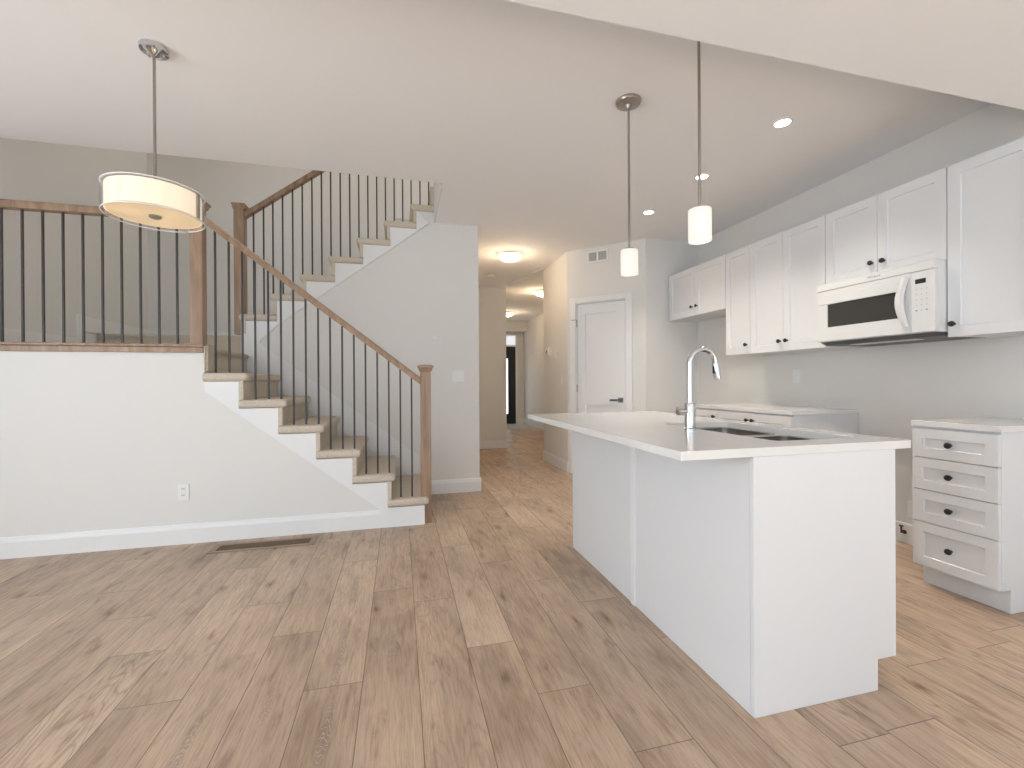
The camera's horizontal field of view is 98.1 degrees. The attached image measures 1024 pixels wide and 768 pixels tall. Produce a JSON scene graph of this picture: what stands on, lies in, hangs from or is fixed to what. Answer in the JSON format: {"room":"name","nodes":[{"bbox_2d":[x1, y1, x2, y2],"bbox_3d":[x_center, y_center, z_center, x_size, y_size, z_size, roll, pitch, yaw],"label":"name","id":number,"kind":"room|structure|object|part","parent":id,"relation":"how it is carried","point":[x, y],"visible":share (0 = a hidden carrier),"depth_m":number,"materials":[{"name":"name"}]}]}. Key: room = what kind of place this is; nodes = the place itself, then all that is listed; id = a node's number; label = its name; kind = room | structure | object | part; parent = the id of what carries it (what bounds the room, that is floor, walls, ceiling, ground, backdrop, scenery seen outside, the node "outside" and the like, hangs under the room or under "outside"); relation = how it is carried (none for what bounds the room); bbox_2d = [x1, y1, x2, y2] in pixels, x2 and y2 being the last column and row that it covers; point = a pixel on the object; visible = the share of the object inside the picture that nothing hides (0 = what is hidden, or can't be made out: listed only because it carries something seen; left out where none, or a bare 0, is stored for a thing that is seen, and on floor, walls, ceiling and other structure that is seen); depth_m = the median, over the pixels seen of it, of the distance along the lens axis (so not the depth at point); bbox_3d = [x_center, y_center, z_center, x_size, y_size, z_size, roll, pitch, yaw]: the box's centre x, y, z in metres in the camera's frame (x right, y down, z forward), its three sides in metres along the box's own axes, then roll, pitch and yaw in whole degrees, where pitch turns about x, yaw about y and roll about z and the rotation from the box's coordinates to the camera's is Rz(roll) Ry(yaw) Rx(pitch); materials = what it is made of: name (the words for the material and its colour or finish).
{"room":"open-plan kitchen","nodes":[
{"label":"open-plan kitchen","id":0,"kind":"room"},
{"bbox_2d":[0,138,147,342],"bbox_3d":[-3.751,-2.145,3.837,0.120,4.200,1.915,0,0,-14],"label":"wall","id":1,"kind":"structure","parent":0,"point":[29,170],"depth_m":3.62,"materials":[{"name":"white paint"}]},
{"bbox_2d":[4,314,148,342],"bbox_3d":[-3.685,-0.418,3.901,0.018,0.325,1.825,0,0,-14],"label":"baseboard","id":2,"kind":"structure","parent":1,"relation":"attached to","point":[93,325],"depth_m":3.72,"materials":[{"name":"white wood"}]},
{"bbox_2d":[0,351,378,536],"bbox_3d":[-2.159,0.454,3.286,2.903,1.386,0.120,0,0,-14],"label":"wall","id":3,"kind":"structure","parent":0,"point":[90,441],"depth_m":3.10,"materials":[{"name":"white paint"}]},
{"bbox_2d":[178,484,188,500],"bbox_3d":[-2.346,0.779,3.170,0.070,0.118,0.012,0,0,-14],"label":"wall outlet","id":4,"kind":"object","parent":3,"relation":"attached to","point":[183,489],"visible":1,"depth_m":3.17,"materials":[{"name":"white plastic"}]},
{"bbox_2d":[180,493,185,497],"bbox_3d":[-2.345,0.802,3.167,0.034,0.033,0.004,0,0,-14],"label":"socket","id":5,"kind":"object","parent":4,"relation":"attached to","point":[182,495],"depth_m":3.16,"materials":[{"name":"white plastic"}]},
{"bbox_2d":[0,510,380,558],"bbox_3d":[-2.901,1.082,3.028,3.850,0.140,0.015,0,0,-14],"label":"baseboard","id":6,"kind":"structure","parent":3,"relation":"attached to","point":[166,535],"depth_m":3.16,"materials":[{"name":"white wood"}]},
{"bbox_2d":[147,153,408,331],"bbox_3d":[-1.665,-2.160,5.416,4.940,4.200,0.120,0,0,-14],"label":"wall","id":7,"kind":"structure","parent":0,"point":[221,183],"depth_m":5.04,"materials":[{"name":"white paint"}]},
{"bbox_2d":[149,330,240,335],"bbox_3d":[-3.350,-0.509,4.920,1.170,0.120,0.015,0,0,-14],"label":"baseboard","id":8,"kind":"structure","parent":7,"relation":"attached to","point":[150,331],"depth_m":4.85,"materials":[{"name":"white wood"}]},
{"bbox_2d":[396,179,433,219],"bbox_3d":[-0.901,-2.935,5.537,1.050,1.860,0.020,0,0,-14],"label":"door","id":9,"kind":"structure","parent":7,"relation":"in","point":[406,183],"depth_m":5.44,"materials":[{"name":"white paint"}]},
{"bbox_2d":[247,211,479,479],"bbox_3d":[-1.438,-0.397,4.436,2.223,3.075,0.100,0,0,-14],"label":"wall","id":10,"kind":"structure","parent":0,"point":[425,286],"depth_m":4.49,"materials":[{"name":"white paint"}]},
{"bbox_2d":[431,478,480,494],"bbox_3d":[-0.626,1.065,4.583,0.625,0.140,0.015,0,0,-14],"label":"baseboard","id":11,"kind":"structure","parent":10,"relation":"attached to","point":[467,484],"depth_m":4.59,"materials":[{"name":"white wood"}]},
{"bbox_2d":[452,370,463,381],"bbox_3d":[-0.558,-0.073,4.601,0.120,0.115,0.011,0,0,-14],"label":"light switch","id":12,"kind":"object","parent":10,"relation":"attached to","point":[457,375],"visible":1,"depth_m":4.60,"materials":[{"name":"white plastic"}]},
{"bbox_2d":[427,186,433,205],"bbox_3d":[0.008,-1.912,4.839,1.782,0.194,1.820,0,0,-14],"label":"floor","id":13,"kind":"structure","parent":0,"point":[431,193],"depth_m":4.53,"materials":[{"name":"brown wood"}]},
{"bbox_2d":[478,287,506,440],"bbox_3d":[-0.642,-0.269,7.636,1.090,2.795,0.120,0,0,-14],"label":"wall","id":14,"kind":"structure","parent":0,"point":[492,300],"depth_m":7.65,"materials":[{"name":"white paint"}]},
{"bbox_2d":[479,440,507,448],"bbox_3d":[-0.562,1.058,7.588,1.005,0.140,0.015,0,0,-14],"label":"baseboard","id":15,"kind":"structure","parent":14,"relation":"attached to","point":[490,444],"depth_m":7.64,"materials":[{"name":"white wood"}]},
{"bbox_2d":[0,0,992,320],"bbox_3d":[-1.423,-1.783,6.587,8.700,0.312,10.528,0,0,-14],"label":"ceiling","id":16,"kind":"structure","parent":0,"point":[510,107],"depth_m":2.64,"materials":[{"name":"white paint"}]},
{"bbox_2d":[99,38,205,232],"bbox_3d":[-1.736,-1.212,2.159,0.403,0.832,0.403,0,0,-14],"label":"drum pendant","id":17,"kind":"object","parent":16,"relation":"hanging from","point":[138,199],"visible":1,"depth_m":2.10,"materials":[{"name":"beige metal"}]},
{"bbox_3d":[-1.734,-0.868,2.160,0.374,0.112,0.374,0,0,-14],"label":"lamp shade","id":18,"kind":"part","parent":17,"relation":"part of","materials":[{"name":"beige fabric"}]},
{"bbox_2d":[104,201,200,228],"bbox_3d":[-1.734,-0.814,2.160,0.366,0.004,0.366,0,0,-14],"label":"diffuser","id":19,"kind":"object","parent":17,"relation":"attached to","point":[163,214],"depth_m":2.13,"materials":[{"name":"white glass"}]},
{"bbox_3d":[-1.736,-1.251,2.159,0.013,0.675,0.013,0,0,-14],"label":"rod","id":20,"kind":"part","parent":17,"relation":"part of","materials":[{"name":"silver metal"}]},
{"bbox_2d":[498,251,521,261],"bbox_3d":[-0.026,-1.590,5.656,0.300,0.112,0.300,0,0,-14],"label":"flush ceiling light","id":21,"kind":"object","parent":16,"relation":"attached to","point":[506,256],"visible":1,"depth_m":5.56,"materials":[{"name":"white glass"}]},
{"bbox_2d":[506,311,513,316],"bbox_3d":[-0.096,-1.599,10.394,0.300,0.112,0.300,0,0,-14],"label":"flush ceiling light","id":22,"kind":"object","parent":16,"relation":"attached to","point":[508,313],"visible":0.67,"depth_m":10.28,"materials":[{"name":"white glass"}]},
{"bbox_2d":[534,290,542,296],"bbox_3d":[0.547,-1.598,7.978,0.300,0.112,0.300,0,0,-14],"label":"flush ceiling light","id":23,"kind":"object","parent":16,"relation":"attached to","point":[539,293],"visible":0.51,"depth_m":7.89,"materials":[{"name":"white glass"}]},
{"bbox_2d":[615,93,641,276],"bbox_3d":[0.682,-1.138,2.591,0.148,1.010,0.148,0,0,-14],"label":"pendant light","id":24,"kind":"object","parent":16,"relation":"hanging from","point":[628,102],"visible":1,"depth_m":2.57,"materials":[{"name":"white glass"}]},
{"bbox_3d":[0.682,-1.196,2.591,0.013,0.815,0.013,0,0,-14],"label":"rod","id":25,"kind":"part","parent":24,"relation":"part of","materials":[{"name":"silver metal"}]},
{"bbox_3d":[0.685,-0.704,2.592,0.099,0.142,0.099,0,0,-14],"label":"lamp shade","id":26,"kind":"part","parent":24,"relation":"part of","materials":[{"name":"white glass"}]},
{"bbox_2d":[643,210,654,214],"bbox_3d":[1.321,-1.648,4.292,0.112,0.006,0.112,0,0,-14],"label":"recessed light","id":27,"kind":"object","parent":16,"relation":"in","point":[647,212],"visible":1,"depth_m":4.29,"materials":[{"name":"white"}]},
{"bbox_2d":[688,41,711,244],"bbox_3d":[0.836,-1.138,1.984,0.148,1.010,0.148,0,0,-14],"label":"pendant light","id":28,"kind":"object","parent":16,"relation":"hanging from","point":[699,216],"visible":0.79,"depth_m":1.97,"materials":[{"name":"white glass"}]},
{"bbox_3d":[0.836,-1.196,1.983,0.013,0.815,0.013,0,0,-14],"label":"rod","id":29,"kind":"part","parent":28,"relation":"part of","materials":[{"name":"silver metal"}]},
{"bbox_3d":[0.839,-0.703,1.984,0.099,0.142,0.099,0,0,-14],"label":"lamp shade","id":30,"kind":"part","parent":28,"relation":"part of","materials":[{"name":"white glass"}]},
{"bbox_2d":[694,173,709,179],"bbox_3d":[1.519,-1.647,3.551,0.112,0.006,0.112,0,0,-14],"label":"recessed light","id":31,"kind":"object","parent":16,"relation":"in","point":[703,175],"visible":0.87,"depth_m":3.54,"materials":[{"name":"white"}]},
{"bbox_2d":[772,117,792,127],"bbox_3d":[1.714,-1.647,2.814,0.112,0.006,0.112,0,0,-14],"label":"recessed light","id":32,"kind":"object","parent":16,"relation":"in","point":[782,122],"visible":1,"depth_m":2.81,"materials":[{"name":"white"}]},
{"bbox_2d":[0,429,1023,767],"bbox_3d":[-0.718,1.138,3.558,8.987,0.001,13.450,0,0,-14],"label":"floor","id":33,"kind":"structure","parent":0,"point":[478,635],"depth_m":1.78,"materials":[{"name":"brown wood"}]},
{"bbox_2d":[206,536,317,553],"bbox_3d":[-1.745,1.142,3.142,0.670,0.006,0.172,0,0,-14],"label":"floor vent","id":34,"kind":"object","parent":33,"relation":"in","point":[288,542],"visible":1,"depth_m":3.13,"materials":[{"name":"brown wood"}]},
{"bbox_2d":[202,342,428,527],"bbox_3d":[-1.568,0.337,3.846,1.606,1.610,0.980,0,0,-14],"label":"staircase","id":35,"kind":"structure","parent":33,"relation":"on","point":[274,415],"depth_m":3.52,"materials":[{"name":"white wood"}]},
{"bbox_2d":[97,333,249,372],"bbox_3d":[-3.051,-0.260,3.984,1.282,0.378,1.973,0,0,-14],"label":"stair landing","id":36,"kind":"structure","parent":35,"relation":"on","point":[222,340],"depth_m":4.03,"materials":[{"name":"brown wood"}]},
{"bbox_2d":[0,199,210,352],"bbox_3d":[-2.840,-0.769,3.103,1.265,1.110,0.158,0,0,-14],"label":"stair railing","id":37,"kind":"object","parent":36,"relation":"on","point":[198,246],"visible":0.76,"depth_m":3.07,"materials":[{"name":"brown wood"}]},
{"bbox_3d":[-2.891,-1.196,3.084,1.162,0.056,0.062,0,0,-14],"label":"handrail","id":38,"kind":"part","parent":37,"relation":"part of","materials":[{"name":"brown wood"}]},
{"bbox_3d":[-2.827,-0.234,3.045,1.254,0.040,0.016,0,0,-14],"label":"sill molding","id":39,"kind":"part","parent":37,"relation":"part of","materials":[{"name":"brown wood"}]},
{"bbox_3d":[-2.285,-0.780,3.237,0.080,1.004,0.080,0,0,-14],"label":"newel post","id":40,"kind":"part","parent":37,"relation":"part of","materials":[{"name":"brown wood"}]},
{"bbox_2d":[239,204,433,353],"bbox_3d":[-1.740,-1.115,4.805,1.868,1.752,1.026,0,0,-14],"label":"staircase","id":41,"kind":"structure","parent":36,"relation":"on","point":[396,232],"depth_m":4.30,"materials":[{"name":"white"}]},
{"bbox_2d":[231,170,428,334],"bbox_3d":[-1.717,-1.687,4.366,1.822,2.456,0.118,0,0,-14],"label":"stair railing","id":42,"kind":"object","parent":41,"relation":"on","point":[241,212],"visible":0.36,"depth_m":4.22,"materials":[{"name":"brown wood"}]},
{"bbox_3d":[-2.540,-1.040,4.158,0.088,1.172,0.090,0,0,-14],"label":"newel post","id":43,"kind":"part","parent":42,"relation":"part of","materials":[{"name":"brown wood"}]},
{"bbox_3d":[-1.670,-2.233,4.378,1.719,1.363,0.060,0,0,-14],"label":"handrail","id":44,"kind":"part","parent":42,"relation":"part of","materials":[{"name":"brown wood"}]},
{"bbox_2d":[203,215,433,522],"bbox_3d":[-1.445,-0.044,3.453,1.643,2.371,0.126,0,0,-14],"label":"stair railing","id":45,"kind":"object","parent":35,"relation":"on","point":[424,380],"visible":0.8,"depth_m":3.45,"materials":[{"name":"brown wood"}]},
{"bbox_3d":[-1.499,-0.606,3.437,1.538,1.245,0.060,0,0,-14],"label":"handrail","id":46,"kind":"part","parent":45,"relation":"part of","materials":[{"name":"brown wood"}]},
{"bbox_3d":[-0.707,0.517,3.640,0.082,1.239,0.082,0,0,-14],"label":"newel post","id":47,"kind":"part","parent":45,"relation":"part of","materials":[{"name":"brown wood"}]},
{"bbox_2d":[696,408,719,417],"bbox_3d":[2.117,0.677,4.236,0.666,0.882,0.307,0,0,-14],"label":"base cabinet","id":48,"kind":"object","parent":33,"relation":"on","point":[703,412],"visible":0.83,"depth_m":4.15,"materials":[{"name":"white wood"}]},
{"bbox_2d":[572,427,895,717],"bbox_3d":[0.935,0.688,2.363,0.670,0.883,1.619,0,0,-14],"label":"kitchen island","id":49,"kind":"object","parent":33,"relation":"on","point":[775,576],"visible":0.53,"depth_m":1.61,"materials":[{"name":"white wood"}]},
{"bbox_3d":[0.727,0.688,3.136,0.631,0.883,0.018,0,0,-14],"label":"panel","id":50,"kind":"part","parent":49,"relation":"part of","materials":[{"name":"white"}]},
{"bbox_3d":[0.525,0.690,2.671,0.012,0.883,0.784,0,0,-14],"label":"panel","id":51,"kind":"part","parent":49,"relation":"part of","materials":[{"name":"white wood"}]},
{"bbox_3d":[0.724,0.691,1.886,0.012,0.883,0.760,0,0,-14],"label":"panel","id":52,"kind":"part","parent":49,"relation":"part of","materials":[{"name":"white wood"}]},
{"bbox_2d":[528,411,910,460],"bbox_3d":[0.806,0.232,2.398,0.988,0.030,1.754,0,0,-14],"label":"island countertop","id":53,"kind":"structure","parent":49,"relation":"on","point":[660,433],"depth_m":1.82,"materials":[{"name":"white stone"}]},
{"bbox_2d":[675,346,720,430],"bbox_3d":[0.867,0.023,2.066,0.233,0.388,0.054,0,0,-14],"label":"kitchen faucet","id":54,"kind":"object","parent":53,"relation":"on","point":[688,411],"visible":1,"depth_m":2.04,"materials":[{"name":"silver metal"}]},
{"bbox_3d":[0.763,0.128,2.040,0.019,0.041,0.029,0,0,-14],"label":"lever","id":55,"kind":"part","parent":54,"relation":"part of","materials":[{"name":"silver metal"}]},
{"bbox_2d":[684,402,695,430],"bbox_3d":[0.823,0.153,2.055,0.054,0.128,0.054,0,0,-14],"label":"faucet","id":56,"kind":"object","parent":54,"relation":"on","point":[689,407],"depth_m":2.04,"materials":[{"name":"silver metal"}]},
{"bbox_3d":[0.888,-0.040,2.070,0.163,0.262,0.028,0,0,-13],"label":"spout","id":57,"kind":"part","parent":54,"relation":"part of","materials":[{"name":"silver metal"}]},
{"bbox_2d":[696,427,811,440],"bbox_3d":[1.093,0.338,2.075,0.395,0.183,0.745,0,0,-14],"label":"sink","id":58,"kind":"object","parent":53,"relation":"in","point":[749,433],"visible":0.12,"depth_m":2.24,"materials":[{"name":"silver metal"}]},
{"bbox_3d":[1.046,0.338,2.261,0.395,0.183,0.360,0,0,-14],"label":"bowl","id":59,"kind":"part","parent":58,"relation":"part of","materials":[{"name":"silver metal"}]},
{"bbox_3d":[1.141,0.339,1.886,0.395,0.183,0.355,0,0,-14],"label":"bowl","id":60,"kind":"part","parent":58,"relation":"part of","materials":[{"name":"silver metal"}]},
{"bbox_3d":[1.120,0.689,1.584,0.631,0.883,0.018,0,0,-14],"label":"panel","id":61,"kind":"part","parent":49,"relation":"part of","materials":[{"name":"white wood"}]},
{"bbox_2d":[718,409,857,438],"bbox_3d":[2.250,0.678,3.711,0.666,0.883,0.769,0,0,-14],"label":"base cabinet","id":62,"kind":"object","parent":33,"relation":"on","point":[845,423],"visible":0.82,"depth_m":3.38,"materials":[{"name":"white wood"}]},
{"bbox_3d":[1.920,0.625,3.827,0.020,0.752,0.380,0,0,-14],"label":"door","id":63,"kind":"part","parent":62,"relation":"part of","materials":[{"name":"white"}]},
{"bbox_3d":[2.014,0.626,3.454,0.020,0.752,0.382,0,0,-14],"label":"door","id":64,"kind":"part","parent":62,"relation":"part of","materials":[{"name":"white"}]},
{"bbox_2d":[695,403,859,414],"bbox_3d":[2.224,0.220,3.861,0.638,0.030,1.097,0,0,-14],"label":"countertop","id":65,"kind":"structure","parent":62,"relation":"on","point":[747,407],"depth_m":3.58,"materials":[{"name":"white stone"}]},
{"bbox_3d":[2.367,0.678,3.353,0.614,0.883,0.018,0,0,-14],"label":"panel","id":66,"kind":"part","parent":62,"relation":"part of","materials":[{"name":"white"}]},
{"bbox_2d":[912,426,1023,613],"bbox_3d":[2.590,0.678,2.389,0.656,0.883,0.370,0,0,-14],"label":"base cabinet","id":67,"kind":"object","parent":33,"relation":"on","point":[968,485],"visible":1,"depth_m":2.24,"materials":[{"name":"white wood"}]},
{"bbox_3d":[2.282,0.328,2.322,0.032,0.033,0.033,0,0,-14],"label":"knob","id":68,"kind":"part","parent":67,"relation":"part of","materials":[{"name":"black metal"}]},
{"bbox_3d":[2.285,0.883,2.323,0.032,0.033,0.033,0,0,-14],"label":"knob","id":69,"kind":"part","parent":67,"relation":"part of","materials":[{"name":"black metal"}]},
{"bbox_3d":[2.284,0.673,2.323,0.032,0.033,0.033,0,0,-14],"label":"knob","id":70,"kind":"part","parent":67,"relation":"part of","materials":[{"name":"black metal"}]},
{"bbox_3d":[2.283,0.496,2.322,0.032,0.033,0.033,0,0,-14],"label":"knob","id":71,"kind":"part","parent":67,"relation":"part of","materials":[{"name":"black metal"}]},
{"bbox_3d":[2.301,0.328,2.316,0.020,0.156,0.367,0,0,-14],"label":"drawer","id":72,"kind":"part","parent":67,"relation":"part of","materials":[{"name":"white"}]},
{"bbox_3d":[2.304,0.883,2.317,0.020,0.238,0.367,0,0,-14],"label":"drawer","id":73,"kind":"part","parent":67,"relation":"part of","materials":[{"name":"white wood"}]},
{"bbox_3d":[2.303,0.673,2.317,0.020,0.174,0.367,0,0,-14],"label":"drawer","id":74,"kind":"part","parent":67,"relation":"part of","materials":[{"name":"white wood"}]},
{"bbox_3d":[2.302,0.496,2.316,0.020,0.172,0.367,0,0,-14],"label":"drawer","id":75,"kind":"part","parent":67,"relation":"part of","materials":[{"name":"white wood"}]},
{"bbox_2d":[911,417,1023,432],"bbox_3d":[2.598,0.221,2.385,0.638,0.030,0.388,0,0,-14],"label":"countertop","id":76,"kind":"structure","parent":67,"relation":"on","point":[987,424],"depth_m":2.32,"materials":[{"name":"white stone"}]},
{"bbox_3d":[2.654,0.678,2.223,0.614,0.883,0.018,0,0,-14],"label":"panel","id":77,"kind":"part","parent":67,"relation":"part of","materials":[{"name":"white wood"}]},
{"bbox_2d":[506,332,523,417],"bbox_3d":[-0.104,-0.282,12.208,2.600,2.795,0.120,0,0,-14],"label":"wall","id":78,"kind":"structure","parent":0,"point":[520,336],"depth_m":12.23,"materials":[{"name":"white paint"}]},
{"bbox_2d":[506,334,517,423],"bbox_3d":[-0.347,-0.112,12.053,1.030,2.460,0.061,0,0,-14],"label":"door","id":79,"kind":"structure","parent":78,"relation":"in","point":[511,350],"depth_m":12.12,"materials":[{"name":"black paint"}]},
{"bbox_3d":[-0.334,0.088,12.029,0.462,1.500,0.008,0,0,-14],"label":"pane","id":80,"kind":"part","parent":79,"relation":"part of","materials":[{"name":"white"}]},
{"bbox_2d":[506,336,514,344],"bbox_3d":[-0.356,-1.157,12.059,0.910,0.250,0.015,0,0,-14],"label":"window","id":81,"kind":"structure","parent":79,"relation":"attached to","point":[510,340],"depth_m":12.13,"materials":[{"name":"white glass"}]},
{"bbox_2d":[506,320,526,332],"bbox_3d":[-0.379,-1.524,11.896,1.530,0.285,0.350,0,0,-14],"label":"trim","id":82,"kind":"structure","parent":78,"relation":"attached to","point":[511,326],"depth_m":11.85,"materials":[{"name":"white paint"}]},
{"bbox_2d":[518,418,523,422],"bbox_3d":[0.248,1.044,12.229,0.185,0.140,0.015,0,0,-14],"label":"baseboard","id":83,"kind":"structure","parent":78,"relation":"attached to","point":[520,420],"depth_m":12.22,"materials":[{"name":"white wood"}]},
{"bbox_2d":[507,423,539,429],"bbox_3d":[0.073,1.139,11.547,2.600,0.054,1.650,0,0,-14],"label":"floor","id":84,"kind":"structure","parent":0,"point":[519,425],"depth_m":11.35,"materials":[{"name":"grey tile"}]},
{"bbox_2d":[524,314,543,423],"bbox_3d":[1.073,-0.283,9.556,0.120,2.795,5.600,0,0,-14],"label":"wall","id":85,"kind":"structure","parent":0,"point":[533,338],"depth_m":11.31,"materials":[{"name":"white paint"}]},
{"bbox_2d":[524,418,543,429],"bbox_3d":[1.016,1.045,9.543,0.015,0.140,5.600,0,0,-14],"label":"baseboard","id":86,"kind":"structure","parent":85,"relation":"attached to","point":[526,421],"depth_m":11.27,"materials":[{"name":"white wood"}]},
{"bbox_2d":[543,252,567,460],"bbox_3d":[0.638,-0.273,6.062,0.120,2.795,0.960,0,0,-14],"label":"wall","id":87,"kind":"structure","parent":0,"point":[555,274],"depth_m":6.00,"materials":[{"name":"white paint"}]},
{"bbox_2d":[545,347,549,356],"bbox_3d":[0.502,-0.440,6.291,0.029,0.130,0.150,0,0,-14],"label":"thermostat","id":88,"kind":"object","parent":87,"relation":"attached to","point":[547,350],"visible":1,"depth_m":6.25,"materials":[{"name":"white plastic"}]},
{"bbox_2d":[543,450,567,472],"bbox_3d":[0.580,1.055,6.054,0.015,0.140,0.980,0,0,-14],"label":"baseboard","id":89,"kind":"structure","parent":87,"relation":"attached to","point":[548,457],"depth_m":5.99,"materials":[{"name":"white wood"}]},
{"bbox_2d":[567,239,645,472],"bbox_3d":[1.148,-0.275,5.384,0.976,2.795,0.120,0,0,31],"label":"wall","id":90,"kind":"structure","parent":0,"point":[584,279],"depth_m":5.26,"materials":[{"name":"white paint"}]},
{"bbox_2d":[587,248,607,262],"bbox_3d":[1.033,-1.536,5.370,0.268,0.138,0.010,0,0,31],"label":"air vent","id":91,"kind":"object","parent":90,"relation":"in","point":[597,255],"visible":1,"depth_m":5.37,"materials":[{"name":"white plastic"}]},
{"bbox_2d":[570,292,632,472],"bbox_3d":[1.086,0.033,5.392,0.780,2.180,0.174,0,0,31],"label":"door","id":92,"kind":"structure","parent":90,"relation":"in","point":[601,361],"depth_m":5.38,"materials":[{"name":"white wood"}]},
{"bbox_3d":[1.232,0.203,5.243,0.145,0.060,0.066,0,0,31],"label":"lever handle","id":93,"kind":"part","parent":92,"relation":"part of","materials":[{"name":"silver metal"}]},
{"bbox_2d":[645,238,698,415],"bbox_3d":[1.911,-0.279,5.230,0.808,2.795,0.120,0,0,-14],"label":"wall","id":94,"kind":"structure","parent":0,"point":[669,344],"depth_m":5.13,"materials":[{"name":"white paint"}]},
{"bbox_2d":[506,0,1023,109],"bbox_3d":[-0.080,-1.614,-0.861,7.643,0.635,4.572,0,0,-14],"label":"ceiling","id":95,"kind":"structure","parent":0,"point":[972,49],"depth_m":1.65,"materials":[{"name":"white paint"}]},
{"bbox_2d":[698,103,1023,524],"bbox_3d":[3.198,-0.279,1.553,0.120,2.795,7.640,0,0,-14],"label":"wall","id":96,"kind":"structure","parent":0,"point":[891,386],"depth_m":3.19,"materials":[{"name":"white paint"}]},
{"bbox_2d":[669,254,725,321],"bbox_3d":[2.099,-0.970,4.728,0.439,0.512,0.933,0,0,-14],"label":"upper cabinet","id":97,"kind":"object","parent":96,"relation":"attached to","point":[697,293],"visible":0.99,"depth_m":4.63,"materials":[{"name":"white wood"}]},
{"bbox_3d":[1.874,-0.969,4.893,0.020,0.512,0.454,0,0,-14],"label":"door","id":98,"kind":"part","parent":97,"relation":"part of","materials":[{"name":"white"}]},
{"bbox_3d":[1.986,-0.968,4.451,0.020,0.512,0.452,0,0,-14],"label":"door","id":99,"kind":"part","parent":97,"relation":"part of","materials":[{"name":"white"}]},
{"bbox_2d":[726,245,776,355],"bbox_3d":[2.253,-0.744,4.128,0.439,0.963,0.298,0,0,-14],"label":"upper cabinet","id":100,"kind":"object","parent":96,"relation":"attached to","point":[737,261],"visible":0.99,"depth_m":4.08,"materials":[{"name":"white wood"}]},
{"bbox_3d":[2.080,-0.743,4.084,0.020,0.963,0.297,0,0,-14],"label":"door","id":101,"kind":"part","parent":100,"relation":"part of","materials":[{"name":"white"}]},
{"bbox_2d":[793,370,799,382],"bbox_3d":[2.525,-0.058,3.946,0.011,0.120,0.070,0,0,-14],"label":"wall outlet","id":102,"kind":"object","parent":96,"relation":"attached to","point":[796,373],"visible":1,"depth_m":3.94,"materials":[{"name":"white plastic"}]},
{"bbox_2d":[750,215,868,353],"bbox_3d":[2.378,-0.744,3.632,0.439,0.963,0.717,0,0,-14],"label":"upper cabinet","id":103,"kind":"object","parent":96,"relation":"attached to","point":[787,267],"visible":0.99,"depth_m":3.55,"materials":[{"name":"white wood"}]},
{"bbox_3d":[2.160,-0.743,3.767,0.020,0.963,0.346,0,0,-14],"label":"door","id":104,"kind":"part","parent":103,"relation":"part of","materials":[{"name":"white"}]},
{"bbox_3d":[2.249,-0.742,3.419,0.020,0.963,0.367,0,0,-14],"label":"door","id":105,"kind":"part","parent":103,"relation":"part of","materials":[{"name":"white wood"}]},
{"bbox_2d":[826,167,947,283],"bbox_3d":[2.557,-0.966,2.923,0.439,0.518,0.736,0,0,-14],"label":"upper cabinet","id":106,"kind":"object","parent":96,"relation":"attached to","point":[905,224],"visible":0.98,"depth_m":2.81,"materials":[{"name":"white wood"}]},
{"bbox_3d":[2.337,-0.965,3.063,0.020,0.518,0.357,0,0,-14],"label":"door","id":107,"kind":"part","parent":106,"relation":"part of","materials":[{"name":"white wood"}]},
{"bbox_2d":[816,259,981,346],"bbox_3d":[2.510,-0.485,2.912,0.540,0.438,0.732,0,0,-14],"label":"microwave","id":108,"kind":"object","parent":106,"relation":"attached to","point":[907,304],"visible":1,"depth_m":2.76,"materials":[{"name":"white"}]},
{"bbox_3d":[2.270,-0.583,2.926,0.004,0.061,0.537,0,0,-14],"label":"molding","id":109,"kind":"part","parent":108,"relation":"part of","materials":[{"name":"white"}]},
{"bbox_3d":[2.290,-0.471,2.918,0.030,0.353,0.609,0,0,-14],"label":"door","id":110,"kind":"part","parent":108,"relation":"part of","materials":[{"name":"white plastic"}]},
{"bbox_3d":[2.322,-0.481,2.649,0.048,0.295,0.058,0,0,-14],"label":"handle","id":111,"kind":"part","parent":108,"relation":"part of","materials":[{"name":"white"}]},
{"bbox_3d":[2.381,-0.471,2.563,0.028,0.353,0.120,0,0,-14],"label":"control panel","id":112,"kind":"part","parent":108,"relation":"part of","materials":[{"name":"white"}]},
{"bbox_3d":[2.428,-0.964,2.705,0.020,0.518,0.375,0,0,-14],"label":"door","id":113,"kind":"part","parent":106,"relation":"part of","materials":[{"name":"white wood"}]},
{"bbox_2d":[899,525,906,533],"bbox_3d":[2.719,1.020,3.093,0.036,0.064,0.028,0,0,-14],"label":"gas valve","id":114,"kind":"object","parent":96,"relation":"attached to","point":[901,526],"visible":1,"depth_m":3.09,"materials":[{"name":"black metal"}]},
{"bbox_2d":[895,520,912,545],"bbox_3d":[2.761,1.048,3.034,0.015,0.140,0.785,0,0,-14],"label":"baseboard","id":115,"kind":"structure","parent":96,"relation":"attached to","point":[907,538],"depth_m":3.10,"materials":[{"name":"white wood"}]},
{"bbox_2d":[947,137,1023,337],"bbox_3d":[2.695,-0.743,2.384,0.439,0.963,0.370,0,0,-14],"label":"upper cabinet","id":116,"kind":"object","parent":96,"relation":"attached to","point":[985,191],"visible":1,"depth_m":2.35,"materials":[{"name":"white wood"}]},
{"bbox_3d":[2.462,-0.331,2.484,0.032,0.033,0.033,0,0,-14],"label":"knob","id":117,"kind":"part","parent":116,"relation":"part of","materials":[{"name":"black metal"}]},
{"bbox_3d":[-1.195,-3.097,3.538,4.940,2.325,0.100,0,0,-14],"label":"wall","id":118,"kind":"structure","parent":0,"visible":0},
{"bbox_2d":[434,183,441,222],"bbox_3d":[-0.695,-1.822,4.144,0.012,0.364,0.826,0,0,-14],"label":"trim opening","id":119,"kind":"structure","parent":118,"relation":"attached to","point":[437,186],"depth_m":4.18,"materials":[{"name":"white paint"}]}
]}

